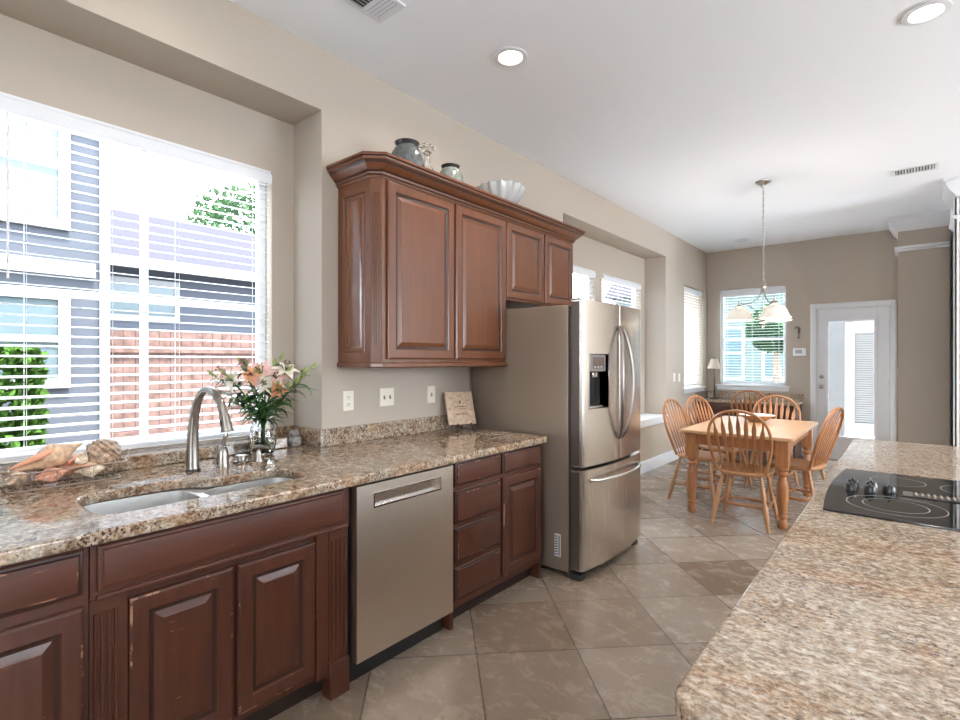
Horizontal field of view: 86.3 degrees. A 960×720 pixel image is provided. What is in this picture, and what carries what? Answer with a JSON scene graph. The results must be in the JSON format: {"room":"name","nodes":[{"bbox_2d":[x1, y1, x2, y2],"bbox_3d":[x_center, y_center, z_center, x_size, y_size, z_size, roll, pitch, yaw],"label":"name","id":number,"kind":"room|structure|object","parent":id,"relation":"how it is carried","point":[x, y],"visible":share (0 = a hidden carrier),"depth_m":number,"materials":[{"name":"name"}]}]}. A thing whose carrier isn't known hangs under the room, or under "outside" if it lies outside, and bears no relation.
{"room":"kitchen","nodes":[
{"label":"kitchen","id":0,"kind":"room"},
{"bbox_2d":[0,0,706,465],"bbox_3d":[-0.359,-0.170,3.830,0.430,3.140,12.410,0,0,40],"label":"wall","id":1,"kind":"structure","parent":0,"point":[216,77],"depth_m":2.94,"materials":[{"name":"beige paint"}]},
{"bbox_2d":[0,110,265,455],"bbox_3d":[-1.811,-0.330,2.361,0.040,1.507,1.691,0,0,40],"label":"window","id":2,"kind":"structure","parent":1,"relation":"in","point":[143,218],"depth_m":2.53,"materials":[{"name":"white paint"}]},
{"bbox_2d":[0,91,271,462],"bbox_3d":[-1.749,-0.333,2.308,0.078,1.495,1.671,0,0,40],"label":"window blind","id":3,"kind":"object","parent":2,"relation":"attached to","point":[9,103],"visible":0.83,"depth_m":2.38,"materials":[{"name":"white paint"}]},
{"bbox_2d":[343,391,353,410],"bbox_3d":[-0.770,0.240,2.997,0.008,0.116,0.075,0,0,40],"label":"wall outlet","id":4,"kind":"object","parent":1,"relation":"attached to","point":[348,396],"visible":1,"depth_m":2.99,"materials":[{"name":"beige"}]},
{"bbox_2d":[275,415,462,447],"bbox_3d":[-0.660,0.437,3.348,0.316,0.098,1.296,0,0,40],"label":"backsplash","id":5,"kind":"structure","parent":1,"relation":"attached to","point":[320,438],"depth_m":3.06,"materials":[{"name":"stone"}]},
{"bbox_2d":[379,387,393,406],"bbox_3d":[-0.581,0.233,3.216,0.018,0.116,0.115,0,0,40],"label":"light switch","id":6,"kind":"object","parent":1,"relation":"attached to","point":[386,395],"visible":1,"depth_m":3.21,"materials":[{"name":"beige"}]},
{"bbox_2d":[427,386,434,402],"bbox_3d":[-0.330,0.237,3.515,0.018,0.116,0.075,0,0,40],"label":"light switch","id":7,"kind":"object","parent":1,"relation":"attached to","point":[430,389],"visible":1,"depth_m":3.51,"materials":[{"name":"beige"}]},
{"bbox_2d":[326,151,585,367],"bbox_3d":[0.014,-0.524,3.612,0.419,1.135,2.245,0,0,40],"label":"upper cabinet","id":8,"kind":"object","parent":1,"relation":"attached to","point":[431,263],"visible":0.99,"depth_m":3.02,"materials":[{"name":"brown wood"}]},
{"bbox_2d":[391,138,424,166],"bbox_3d":[-0.429,-1.159,3.014,0.206,0.238,0.206,0,0,40],"label":"ceramic jar","id":9,"kind":"object","parent":8,"relation":"on","point":[405,148],"visible":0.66,"depth_m":2.94,"materials":[{"name":"grey"}]},
{"bbox_2d":[418,143,436,169],"bbox_3d":[-0.343,-1.220,3.327,0.144,0.358,0.144,0,0,40],"label":"glass decanter","id":10,"kind":"object","parent":8,"relation":"on","point":[427,149],"visible":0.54,"depth_m":3.30,"materials":[{"name":"white"}]},
{"bbox_2d":[440,163,462,181],"bbox_3d":[-0.189,-1.139,3.270,0.169,0.198,0.169,0,0,40],"label":"ceramic jar","id":11,"kind":"object","parent":8,"relation":"on","point":[452,170],"visible":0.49,"depth_m":3.21,"materials":[{"name":"grey"}]},
{"bbox_2d":[477,180,524,203],"bbox_3d":[0.152,-1.148,3.747,0.364,0.215,0.355,0,0,40],"label":"scalloped bowl","id":12,"kind":"object","parent":8,"relation":"on","point":[511,191],"visible":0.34,"depth_m":3.62,"materials":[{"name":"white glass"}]},
{"bbox_2d":[573,265,595,299],"bbox_3d":[0.962,-0.172,5.569,0.069,1.732,1.134,0,0,40],"label":"window blind","id":13,"kind":"object","parent":1,"relation":"attached to","point":[577,270],"visible":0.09,"depth_m":5.79,"materials":[{"name":"white paint"}]},
{"bbox_2d":[585,277,589,299],"bbox_3d":[0.912,-0.171,5.612,0.040,1.740,1.152,0,0,40],"label":"window","id":14,"kind":"structure","parent":1,"relation":"in","point":[586,278],"depth_m":6.02,"materials":[{"name":"white paint"}]},
{"bbox_2d":[602,279,635,307],"bbox_3d":[1.766,-0.171,6.631,0.040,1.740,1.153,0,0,40],"label":"window","id":15,"kind":"structure","parent":1,"relation":"in","point":[634,290],"depth_m":7.04,"materials":[{"name":"white paint"}]},
{"bbox_2d":[602,273,640,308],"bbox_3d":[1.817,-0.172,6.589,0.069,1.732,1.135,0,0,40],"label":"window blind","id":16,"kind":"object","parent":15,"relation":"attached to","point":[607,278],"visible":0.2,"depth_m":6.54,"materials":[{"name":"white paint"}]},
{"bbox_2d":[640,413,667,428],"bbox_3d":[1.547,0.785,5.977,0.325,0.100,2.750,0,0,40],"label":"trim","id":17,"kind":"structure","parent":1,"relation":"attached to","point":[646,419],"depth_m":6.57,"materials":[{"name":"white paint"}]},
{"bbox_2d":[640,446,684,474],"bbox_3d":[2.140,1.325,6.465,0.016,0.150,4.860,0,0,40],"label":"baseboard","id":18,"kind":"structure","parent":1,"relation":"attached to","point":[650,464],"depth_m":6.68,"materials":[{"name":"white paint"}]},
{"bbox_2d":[684,286,701,385],"bbox_3d":[3.232,-0.354,7.850,0.069,1.476,0.865,0,0,40],"label":"window blind","id":19,"kind":"object","parent":1,"relation":"attached to","point":[688,290],"visible":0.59,"depth_m":7.87,"materials":[{"name":"white paint"}]},
{"bbox_2d":[683,386,705,393],"bbox_3d":[3.243,0.454,7.837,0.145,0.072,0.980,0,0,40],"label":"trim","id":20,"kind":"structure","parent":1,"relation":"attached to","point":[694,388],"depth_m":7.78,"materials":[{"name":"white paint"}]},
{"bbox_2d":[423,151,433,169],"bbox_3d":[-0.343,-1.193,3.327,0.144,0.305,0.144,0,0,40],"label":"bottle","id":21,"kind":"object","parent":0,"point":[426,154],"depth_m":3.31,"materials":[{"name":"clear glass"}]},
{"bbox_2d":[269,450,837,719],"bbox_3d":[2.347,1.450,1.556,7.600,0.100,12.600,0,0,40],"label":"floor","id":22,"kind":"structure","parent":0,"point":[618,642],"depth_m":2.61,"materials":[{"name":"tile"}]},
{"bbox_2d":[0,547,88,719],"bbox_3d":[-1.779,0.964,1.236,0.715,0.872,1.208,0,0,40],"label":"base cabinet","id":23,"kind":"object","parent":22,"relation":"on","point":[44,601],"visible":0.69,"depth_m":1.40,"materials":[{"name":"brown wood"}]},
{"bbox_2d":[89,488,349,719],"bbox_3d":[-1.101,0.964,2.045,0.715,0.872,0.898,0,0,40],"label":"base cabinet","id":24,"kind":"object","parent":22,"relation":"on","point":[243,615],"visible":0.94,"depth_m":1.78,"materials":[{"name":"brown wood"}]},
{"bbox_2d":[348,465,452,681],"bbox_3d":[-0.581,0.967,2.601,0.668,0.866,0.604,0,0,40],"label":"dishwasher","id":25,"kind":"object","parent":22,"relation":"on","point":[400,528],"visible":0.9,"depth_m":2.34,"materials":[{"name":"silver metal"}]},
{"bbox_2d":[348,487,349,655],"bbox_3d":[-0.602,0.912,2.618,0.615,0.756,0.604,0,0,40],"label":"tub","id":26,"kind":"object","parent":25,"relation":"in","point":[349,487],"depth_m":2.19,"materials":[{"name":"black plastic"}]},
{"bbox_2d":[442,444,540,629],"bbox_3d":[-0.141,0.964,3.191,0.715,0.872,0.850,0,0,40],"label":"base cabinet","id":27,"kind":"object","parent":22,"relation":"on","point":[497,497],"visible":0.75,"depth_m":2.92,"materials":[{"name":"brown wood"}]},
{"bbox_2d":[0,427,546,566],"bbox_3d":[-1.116,0.506,2.233,1.049,0.040,3.590,0,0,40],"label":"countertop","id":28,"kind":"structure","parent":27,"relation":"on","point":[36,524],"depth_m":2.01,"materials":[{"name":"stone"}]},
{"bbox_2d":[0,449,129,493],"bbox_3d":[-1.637,0.431,2.017,0.180,0.106,0.437,0,0,40],"label":"wire basket","id":29,"kind":"object","parent":28,"relation":"on","point":[124,459],"visible":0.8,"depth_m":1.98,"materials":[{"name":"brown metal"}]},
{"bbox_2d":[4,474,27,487],"bbox_3d":[-1.703,0.445,1.882,0.051,0.052,0.077,0,0,38],"label":"shell","id":30,"kind":"object","parent":29,"relation":"in","point":[12,481],"visible":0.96,"depth_m":1.87,"materials":[{"name":"beige"}]},
{"bbox_2d":[4,471,30,480],"bbox_3d":[-1.755,0.445,1.945,0.066,0.054,0.051,0,0,-18],"label":"shell","id":31,"kind":"object","parent":29,"relation":"in","point":[16,472],"visible":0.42,"depth_m":1.94,"materials":[{"name":"beige"}]},
{"bbox_2d":[9,442,84,472],"bbox_3d":[-1.680,0.380,1.994,0.107,0.103,0.211,0,0,25],"label":"shell","id":32,"kind":"object","parent":31,"relation":"on","point":[51,455],"visible":0.98,"depth_m":1.97,"materials":[{"name":"brown"}]},
{"bbox_2d":[34,467,69,482],"bbox_3d":[-1.639,0.439,1.961,0.064,0.060,0.111,0,0,-3],"label":"shell","id":33,"kind":"object","parent":29,"relation":"in","point":[50,477],"visible":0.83,"depth_m":1.94,"materials":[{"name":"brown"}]},
{"bbox_2d":[59,460,78,474],"bbox_3d":[-1.643,0.432,2.055,0.090,0.065,0.063,0,0,23],"label":"shell","id":34,"kind":"object","parent":29,"relation":"in","point":[65,465],"visible":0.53,"depth_m":2.04,"materials":[{"name":"brown"}]},
{"bbox_2d":[67,451,87,464],"bbox_3d":[-1.608,0.396,2.049,0.063,0.063,0.057,0,0,-27],"label":"shell","id":35,"kind":"object","parent":34,"relation":"on","point":[79,458],"visible":0.91,"depth_m":2.04,"materials":[{"name":"brown"}]},
{"bbox_2d":[73,461,106,477],"bbox_3d":[-1.565,0.440,2.057,0.065,0.065,0.098,0,0,26],"label":"shell","id":36,"kind":"object","parent":29,"relation":"in","point":[86,471],"visible":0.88,"depth_m":2.04,"materials":[{"name":"brown"}]},
{"bbox_2d":[85,438,121,466],"bbox_3d":[-1.564,0.386,2.128,0.126,0.123,0.128,0,0,-26],"label":"shell","id":37,"kind":"object","parent":29,"relation":"in","point":[105,450],"visible":0.77,"depth_m":2.09,"materials":[{"name":"beige"}]},
{"bbox_2d":[0,436,286,487],"bbox_3d":[-1.722,0.457,2.190,0.174,0.058,1.835,0,0,40],"label":"window ledge","id":38,"kind":"object","parent":28,"relation":"on","point":[136,459],"visible":0.48,"depth_m":2.39,"materials":[{"name":"stone"}]},
{"bbox_2d":[84,478,293,513],"bbox_3d":[-1.082,0.622,1.986,0.400,0.190,0.775,0,0,40],"label":"double sink","id":39,"kind":"object","parent":28,"relation":"in","point":[122,505],"visible":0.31,"depth_m":2.03,"materials":[{"name":"metal"}]},
{"bbox_2d":[184,386,233,471],"bbox_3d":[-1.152,0.298,2.179,0.320,0.374,0.064,0,0,32],"label":"kitchen faucet","id":40,"kind":"object","parent":28,"relation":"on","point":[192,445],"visible":1,"depth_m":2.22,"materials":[{"name":"silver metal"}]},
{"bbox_2d":[215,432,229,466],"bbox_3d":[-1.179,0.390,2.349,0.065,0.192,0.060,0,0,40],"label":"handle","id":41,"kind":"object","parent":28,"relation":"on","point":[222,459],"visible":0.84,"depth_m":2.33,"materials":[{"name":"silver metal"}]},
{"bbox_2d":[233,454,248,463],"bbox_3d":[-1.134,0.467,2.431,0.068,0.037,0.068,0,0,40],"label":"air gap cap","id":42,"kind":"object","parent":28,"relation":"in","point":[241,458],"visible":1,"depth_m":2.41,"materials":[{"name":"silver metal"}]},
{"bbox_2d":[252,444,268,461],"bbox_3d":[-1.056,0.446,2.467,0.076,0.080,0.048,0,0,-15],"label":"soap dispenser","id":43,"kind":"object","parent":28,"relation":"on","point":[258,457],"visible":1,"depth_m":2.45,"materials":[{"name":"silver metal"}]},
{"bbox_2d":[249,416,276,455],"bbox_3d":[-1.116,0.391,2.631,0.134,0.190,0.134,0,0,40],"label":"flower vase","id":44,"kind":"object","parent":28,"relation":"on","point":[267,435],"visible":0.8,"depth_m":2.58,"materials":[{"name":"clear glass"}]},
{"bbox_2d":[204,370,251,411],"bbox_3d":[-1.254,0.256,2.630,0.318,0.411,0.190,0,0,24],"label":"stem","id":45,"kind":"object","parent":44,"relation":"in","point":[211,373],"visible":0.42,"depth_m":2.62,"materials":[{"name":"green"}]},
{"bbox_2d":[215,362,252,425],"bbox_3d":[-1.244,0.235,2.635,0.233,0.452,0.191,0,0,-37],"label":"stem","id":46,"kind":"object","parent":44,"relation":"in","point":[223,371],"visible":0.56,"depth_m":2.59,"materials":[{"name":"green"}]},
{"bbox_2d":[209,385,258,415],"bbox_3d":[-1.237,0.292,2.605,0.282,0.338,0.186,0,0,26],"label":"stem","id":47,"kind":"object","parent":44,"relation":"in","point":[219,390],"visible":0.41,"depth_m":2.62,"materials":[{"name":"green"}]},
{"bbox_2d":[215,369,258,418],"bbox_3d":[-1.215,0.253,2.590,0.244,0.416,0.152,0,0,8],"label":"stem","id":48,"kind":"object","parent":44,"relation":"in","point":[228,383],"visible":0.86,"depth_m":2.57,"materials":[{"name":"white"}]},
{"bbox_2d":[228,356,258,430],"bbox_3d":[-1.207,0.220,2.633,0.179,0.482,0.180,0,0,40],"label":"stem","id":49,"kind":"object","parent":44,"relation":"in","point":[238,358],"visible":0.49,"depth_m":2.63,"materials":[{"name":"green"}]},
{"bbox_2d":[225,394,270,423],"bbox_3d":[-1.184,0.318,2.596,0.302,0.285,0.146,0,0,17],"label":"stem","id":50,"kind":"object","parent":44,"relation":"in","point":[237,399],"visible":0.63,"depth_m":2.60,"materials":[{"name":"green"}]},
{"bbox_2d":[234,365,262,428],"bbox_3d":[-1.117,0.241,2.576,0.134,0.440,0.238,0,0,40],"label":"stem","id":51,"kind":"object","parent":44,"relation":"in","point":[246,374],"visible":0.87,"depth_m":2.53,"materials":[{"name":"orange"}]},
{"bbox_2d":[233,357,264,421],"bbox_3d":[-1.168,0.222,2.596,0.176,0.477,0.180,0,0,-4],"label":"stem","id":52,"kind":"object","parent":44,"relation":"in","point":[245,362],"visible":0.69,"depth_m":2.62,"materials":[{"name":"green"}]},
{"bbox_2d":[239,400,279,424],"bbox_3d":[-1.103,0.330,2.579,0.207,0.263,0.210,0,0,-10],"label":"stem","id":53,"kind":"object","parent":44,"relation":"in","point":[260,402],"visible":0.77,"depth_m":2.56,"materials":[{"name":"green"}]},
{"bbox_2d":[243,374,280,420],"bbox_3d":[-1.087,0.265,2.572,0.188,0.393,0.180,0,0,-2],"label":"stem","id":54,"kind":"object","parent":44,"relation":"in","point":[267,384],"visible":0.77,"depth_m":2.55,"materials":[{"name":"green"}]},
{"bbox_2d":[244,360,284,418],"bbox_3d":[-1.101,0.229,2.594,0.244,0.463,0.172,0,0,40],"label":"stem","id":55,"kind":"object","parent":44,"relation":"in","point":[265,366],"visible":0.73,"depth_m":2.57,"materials":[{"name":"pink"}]},
{"bbox_2d":[250,369,289,417],"bbox_3d":[-1.072,0.247,2.621,0.195,0.428,0.194,0,0,-11],"label":"stem","id":56,"kind":"object","parent":44,"relation":"in","point":[282,376],"visible":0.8,"depth_m":2.58,"materials":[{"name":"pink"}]},
{"bbox_2d":[252,360,300,425],"bbox_3d":[-1.048,0.230,2.602,0.234,0.461,0.222,0,0,40],"label":"stem","id":57,"kind":"object","parent":44,"relation":"in","point":[289,368],"visible":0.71,"depth_m":2.60,"materials":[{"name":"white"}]},
{"bbox_2d":[257,352,297,428],"bbox_3d":[-1.044,0.210,2.635,0.206,0.502,0.202,0,0,-21],"label":"stem","id":58,"kind":"object","parent":44,"relation":"in","point":[282,354],"visible":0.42,"depth_m":2.65,"materials":[{"name":"green"}]},
{"bbox_2d":[257,381,298,417],"bbox_3d":[-1.055,0.278,2.612,0.206,0.367,0.191,0,0,40],"label":"stem","id":59,"kind":"object","parent":44,"relation":"in","point":[277,385],"visible":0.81,"depth_m":2.56,"materials":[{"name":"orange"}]},
{"bbox_2d":[258,391,298,427],"bbox_3d":[-1.059,0.311,2.610,0.284,0.300,0.188,0,0,-2],"label":"stem","id":60,"kind":"object","parent":44,"relation":"in","point":[281,400],"visible":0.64,"depth_m":2.60,"materials":[{"name":"green"}]},
{"bbox_2d":[268,370,315,421],"bbox_3d":[-1.000,0.257,2.580,0.309,0.410,0.184,0,0,-1],"label":"stem","id":61,"kind":"object","parent":44,"relation":"in","point":[302,376],"visible":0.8,"depth_m":2.60,"materials":[{"name":"green"}]},
{"bbox_2d":[269,363,317,425],"bbox_3d":[-0.966,0.238,2.659,0.311,0.446,0.148,0,0,16],"label":"stem","id":62,"kind":"object","parent":44,"relation":"in","point":[316,364],"visible":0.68,"depth_m":2.63,"materials":[{"name":"green"}]},
{"bbox_2d":[287,429,301,446],"bbox_3d":[-1.047,0.439,2.893,0.080,0.094,0.080,0,0,40],"label":"figurine","id":63,"kind":"object","parent":28,"relation":"on","point":[294,439],"visible":1,"depth_m":2.87,"materials":[{"name":"ceramic"}]},
{"bbox_2d":[444,391,475,430],"bbox_3d":[-0.132,0.355,3.584,0.210,0.259,0.139,0,0,-28],"label":"stone plaque","id":64,"kind":"object","parent":28,"relation":"on","point":[459,406],"visible":1,"depth_m":3.58,"materials":[{"name":"stone"}]},
{"bbox_2d":[473,298,641,580],"bbox_3d":[0.629,0.502,3.815,1.024,1.795,0.911,0,0,40],"label":"refrigerator","id":65,"kind":"object","parent":22,"relation":"on","point":[570,377],"visible":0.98,"depth_m":3.39,"materials":[{"name":"silver metal"}]},
{"bbox_2d":[555,535,559,555],"bbox_3d":[0.502,1.204,3.327,0.033,0.132,0.001,0,0,40],"label":"print","id":66,"kind":"object","parent":65,"relation":"attached to","point":[557,537],"depth_m":3.33,"materials":[{"name":"white paper"}]},
{"bbox_2d":[662,399,732,505],"bbox_3d":[2.179,0.905,5.175,0.499,0.997,0.561,0,0,-44],"label":"dining chair","id":67,"kind":"object","parent":22,"relation":"on","point":[703,455],"visible":0.79,"depth_m":5.14,"materials":[{"name":"brown wood"}]},
{"bbox_2d":[686,395,752,488],"bbox_3d":[2.620,0.905,5.652,0.499,0.997,0.561,0,0,-34],"label":"dining chair","id":68,"kind":"object","parent":22,"relation":"on","point":[715,448],"visible":0.52,"depth_m":5.71,"materials":[{"name":"brown wood"}]},
{"bbox_2d":[707,410,778,533],"bbox_3d":[2.265,0.905,4.398,0.499,0.997,0.561,0,0,38],"label":"dining chair","id":69,"kind":"object","parent":22,"relation":"on","point":[739,469],"visible":1,"depth_m":4.30,"materials":[{"name":"brown wood"}]},
{"bbox_2d":[680,416,817,529],"bbox_3d":[2.657,1.018,4.989,0.905,0.765,1.500,0,0,40],"label":"dining table","id":70,"kind":"object","parent":22,"relation":"on","point":[786,434],"visible":0.8,"depth_m":4.66,"materials":[{"name":"brown wood"}]},
{"bbox_2d":[739,413,775,422],"bbox_3d":[2.844,0.598,5.262,0.340,0.074,0.340,0,0,40],"label":"serving bowl","id":71,"kind":"object","parent":70,"relation":"on","point":[765,417],"visible":0.73,"depth_m":5.20,"materials":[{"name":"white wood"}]},
{"bbox_2d":[695,390,803,458],"bbox_3d":[4.008,0.948,7.659,1.344,0.905,0.629,0,0,40],"label":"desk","id":72,"kind":"object","parent":22,"relation":"on","point":[723,403],"visible":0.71,"depth_m":7.61,"materials":[{"name":"brown wood"}]},
{"bbox_2d":[707,357,721,397],"bbox_3d":[3.669,0.277,8.015,0.228,0.638,0.228,0,0,40],"label":"table lamp","id":73,"kind":"object","parent":72,"relation":"on","point":[714,364],"visible":0.99,"depth_m":7.97,"materials":[{"name":"fabric"}]},
{"bbox_2d":[731,390,774,460],"bbox_3d":[3.825,0.905,7.149,0.499,0.997,0.561,0,0,40],"label":"dining chair","id":74,"kind":"object","parent":22,"relation":"on","point":[744,391],"visible":0.36,"depth_m":7.00,"materials":[{"name":"brown wood"}]},
{"bbox_2d":[744,395,800,493],"bbox_3d":[3.261,0.905,5.714,0.499,0.997,0.561,0,0,40],"label":"dining chair","id":75,"kind":"object","parent":22,"relation":"on","point":[793,471],"visible":0.48,"depth_m":5.82,"materials":[{"name":"brown wood"}]},
{"bbox_2d":[761,407,843,511],"bbox_3d":[2.939,0.905,4.647,0.499,0.997,0.561,0,0,-39],"label":"dining chair","id":76,"kind":"object","parent":22,"relation":"on","point":[796,464],"visible":0.66,"depth_m":4.53,"materials":[{"name":"brown wood"}]},
{"bbox_3d":[1.671,0.964,1.640,0.945,0.872,3.100,0,0,40],"label":"kitchen island","id":77,"kind":"object","parent":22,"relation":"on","visible":0},
{"bbox_2d":[675,439,959,719],"bbox_3d":[1.694,0.505,1.623,1.048,0.040,3.195,0,0,40],"label":"island countertop","id":78,"kind":"structure","parent":77,"relation":"on","point":[849,617],"depth_m":0.93,"materials":[{"name":"stone"}]},
{"bbox_2d":[823,468,959,531],"bbox_3d":[1.558,0.466,1.791,0.555,0.037,0.797,0,0,40],"label":"cooktop","id":79,"kind":"object","parent":78,"relation":"in","point":[916,500],"visible":1,"depth_m":1.77,"materials":[{"name":"black glass"}]},
{"bbox_2d":[902,491,959,502],"bbox_3d":[1.629,0.474,1.724,0.318,0.009,0.065,0,0,40],"label":"vent","id":80,"kind":"object","parent":79,"relation":"attached to","point":[906,494],"depth_m":1.77,"materials":[{"name":"black metal"}]},
{"bbox_2d":[230,0,959,252],"bbox_3d":[2.347,-1.790,1.556,7.600,0.100,12.600,0,0,40],"label":"ceiling","id":81,"kind":"structure","parent":0,"point":[671,113],"depth_m":3.31,"materials":[{"name":"white paint"}]},
{"bbox_2d":[343,0,405,23],"bbox_3d":[-0.555,-1.733,2.436,0.200,0.013,0.360,0,0,40],"label":"ceiling vent","id":82,"kind":"object","parent":81,"relation":"in","point":[379,11],"visible":1,"depth_m":2.52,"materials":[{"name":"metal"}]},
{"bbox_2d":[493,47,527,66],"bbox_3d":[0.174,-1.734,2.933,0.196,0.011,0.196,0,0,40],"label":"recessed light","id":83,"kind":"object","parent":81,"relation":"in","point":[506,56],"visible":1,"depth_m":2.93,"materials":[{"name":"white paint"}]},
{"bbox_2d":[725,179,791,327],"bbox_3d":[2.740,-1.025,5.029,0.616,1.430,0.639,0,0,40],"label":"chandelier","id":84,"kind":"object","parent":81,"relation":"hanging from","point":[774,312],"visible":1,"depth_m":4.99,"materials":[{"name":"glass"}]},
{"bbox_2d":[892,162,938,176],"bbox_3d":[3.961,-1.733,4.665,0.320,0.013,0.200,0,0,40],"label":"ceiling vent","id":85,"kind":"object","parent":81,"relation":"in","point":[930,166],"visible":1,"depth_m":4.65,"materials":[{"name":"metal"}]},
{"bbox_2d":[901,0,952,25],"bbox_3d":[2.227,-1.734,2.557,0.196,0.011,0.196,0,0,40],"label":"recessed light","id":86,"kind":"object","parent":81,"relation":"in","point":[931,10],"visible":1,"depth_m":2.56,"materials":[{"name":"white paint"}]},
{"bbox_2d":[707,230,952,445],"bbox_3d":[6.358,-0.170,6.199,7.415,3.140,0.150,0,0,40],"label":"wall","id":87,"kind":"structure","parent":0,"point":[863,266],"depth_m":7.46,"materials":[{"name":"beige paint"}]},
{"bbox_2d":[715,384,790,391],"bbox_3d":[4.204,0.429,7.913,1.040,0.082,0.110,0,0,40],"label":"trim","id":88,"kind":"structure","parent":87,"relation":"attached to","point":[719,386],"depth_m":7.86,"materials":[{"name":"white paint"}]},
{"bbox_2d":[721,289,785,385],"bbox_3d":[4.258,-0.362,7.979,0.916,1.503,0.040,0,0,40],"label":"window","id":89,"kind":"structure","parent":87,"relation":"in","point":[723,339],"depth_m":8.05,"materials":[{"name":"white paint"}]},
{"bbox_2d":[721,285,785,383],"bbox_3d":[4.218,-0.379,7.932,0.898,1.465,0.068,0,0,40],"label":"window blind","id":90,"kind":"object","parent":89,"relation":"attached to","point":[772,290],"visible":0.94,"depth_m":7.91,"materials":[{"name":"white paint"}]},
{"bbox_2d":[793,348,805,355],"bbox_3d":[4.673,-0.117,7.492,0.160,0.115,0.031,0,0,40],"label":"thermostat","id":91,"kind":"object","parent":87,"relation":"attached to","point":[796,351],"visible":1,"depth_m":7.48,"materials":[{"name":"white plastic"}]},
{"bbox_2d":[810,299,896,458],"bbox_3d":[5.194,0.297,7.143,0.977,2.205,0.197,0,0,40],"label":"door","id":92,"kind":"structure","parent":87,"relation":"in","point":[884,316],"depth_m":7.00,"materials":[{"name":"white paint"}]},
{"bbox_2d":[898,226,949,445],"bbox_3d":[5.515,-0.170,6.377,0.468,3.140,0.660,0,0,40],"label":"wall","id":93,"kind":"structure","parent":0,"point":[923,274],"depth_m":6.12,"materials":[{"name":"beige paint"}]},
{"bbox_2d":[887,209,949,239],"bbox_3d":[5.425,-1.655,6.348,0.568,0.170,0.700,0,0,40],"label":"trim","id":94,"kind":"structure","parent":93,"relation":"attached to","point":[939,218],"depth_m":6.11,"materials":[{"name":"white paint"}]},
{"bbox_2d":[894,241,949,257],"bbox_3d":[5.439,-1.353,6.314,0.503,0.057,0.535,0,0,40],"label":"trim","id":95,"kind":"structure","parent":93,"relation":"attached to","point":[947,243],"depth_m":6.12,"materials":[{"name":"white paint"}]},
{"bbox_2d":[957,196,959,446],"bbox_3d":[6.211,-0.170,3.635,4.148,3.140,0.150,0,0,40],"label":"wall partition","id":96,"kind":"structure","parent":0,"point":[957,196],"depth_m":4.90,"materials":[{"name":"beige paint"}]},
{"bbox_2d":[940,175,959,209],"bbox_3d":[6.281,-1.655,3.804,4.238,0.170,0.700,0,0,40],"label":"trim","id":97,"kind":"structure","parent":96,"relation":"attached to","point":[950,189],"depth_m":4.92,"materials":[{"name":"white paint"}]},
{"bbox_2d":[949,215,959,231],"bbox_3d":[6.295,-1.353,3.770,4.173,0.057,0.535,0,0,40],"label":"trim","id":98,"kind":"structure","parent":96,"relation":"attached to","point":[954,217],"depth_m":4.98,"materials":[{"name":"white paint"}]},
{"bbox_2d":[953,198,958,446],"bbox_3d":[4.619,-0.075,4.968,0.029,2.950,0.190,0,0,40],"label":"trim","id":99,"kind":"structure","parent":96,"relation":"attached to","point":[956,200],"depth_m":4.90,"materials":[{"name":"white paint"}]},
{"label":"outside","id":100,"kind":"structure","parent":0,"visible":0},
{"bbox_2d":[845,434,873,438],"bbox_3d":[1.171,1.490,6.847,17.000,0.100,24.000,0,0,40],"label":"ground","id":101,"kind":"structure","parent":100,"point":[846,435],"depth_m":9.64,"materials":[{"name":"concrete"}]},
{"bbox_2d":[0,342,49,448],"bbox_3d":[-4.191,0.655,3.295,0.850,1.579,2.166,0,0,40],"label":"clipped hedge","id":102,"kind":"object","parent":101,"relation":"on","point":[3,350],"visible":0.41,"depth_m":3.79,"materials":[{"name":"green plant"}]},
{"bbox_2d":[0,115,109,445],"bbox_3d":[-7.053,-1.230,3.105,3.000,5.340,8.100,0,0,40],"label":"house","id":103,"kind":"structure","parent":101,"relation":"on","point":[18,226],"depth_m":4.94,"materials":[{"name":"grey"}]},
{"bbox_2d":[110,209,255,334],"bbox_3d":[-5.269,-1.030,15.635,6.640,4.940,15.600,0,0,40],"label":"house","id":104,"kind":"structure","parent":101,"relation":"on","point":[114,268],"depth_m":10.58,"materials":[{"name":"grey"}]},
{"bbox_2d":[110,330,255,437],"bbox_3d":[-0.465,0.514,11.870,0.060,1.852,14.400,0,0,40],"label":"fence","id":105,"kind":"object","parent":101,"relation":"on","point":[113,333],"visible":0.04,"depth_m":7.23,"materials":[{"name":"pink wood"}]},
{"bbox_2d":[604,284,782,381],"bbox_3d":[7.680,-0.880,15.939,7.100,4.640,2.500,0,0,40],"label":"house","id":106,"kind":"structure","parent":101,"relation":"on","point":[740,345],"depth_m":14.79,"materials":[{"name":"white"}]},
{"bbox_2d":[744,303,782,381],"bbox_3d":[6.584,0.080,11.436,1.299,2.732,1.262,0,0,40],"label":"leafy tree","id":107,"kind":"object","parent":101,"relation":"on","point":[778,332],"visible":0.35,"depth_m":11.31,"materials":[{"name":"green plant"}]},
{"bbox_2d":[829,320,873,435],"bbox_3d":[7.084,0.120,8.252,2.540,2.640,0.150,0,0,40],"label":"wall","id":108,"kind":"structure","parent":101,"relation":"on","point":[836,329],"depth_m":8.90,"materials":[{"name":"grey paint"}]},
{"bbox_2d":[845,321,873,435],"bbox_3d":[6.634,0.315,8.571,0.860,1.930,0.060,0,0,40],"label":"door","id":109,"kind":"structure","parent":108,"relation":"in","point":[859,336],"depth_m":8.71,"materials":[{"name":"grey"}]},
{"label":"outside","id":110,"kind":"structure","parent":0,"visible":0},
{"bbox_2d":[185,181,255,234],"bbox_3d":[-8.977,-2.659,19.655,4.294,8.201,4.338,0,0,40],"label":"leafy tree","id":111,"kind":"object","parent":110,"point":[200,204],"visible":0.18,"depth_m":18.39,"materials":[{"name":"green plant"}]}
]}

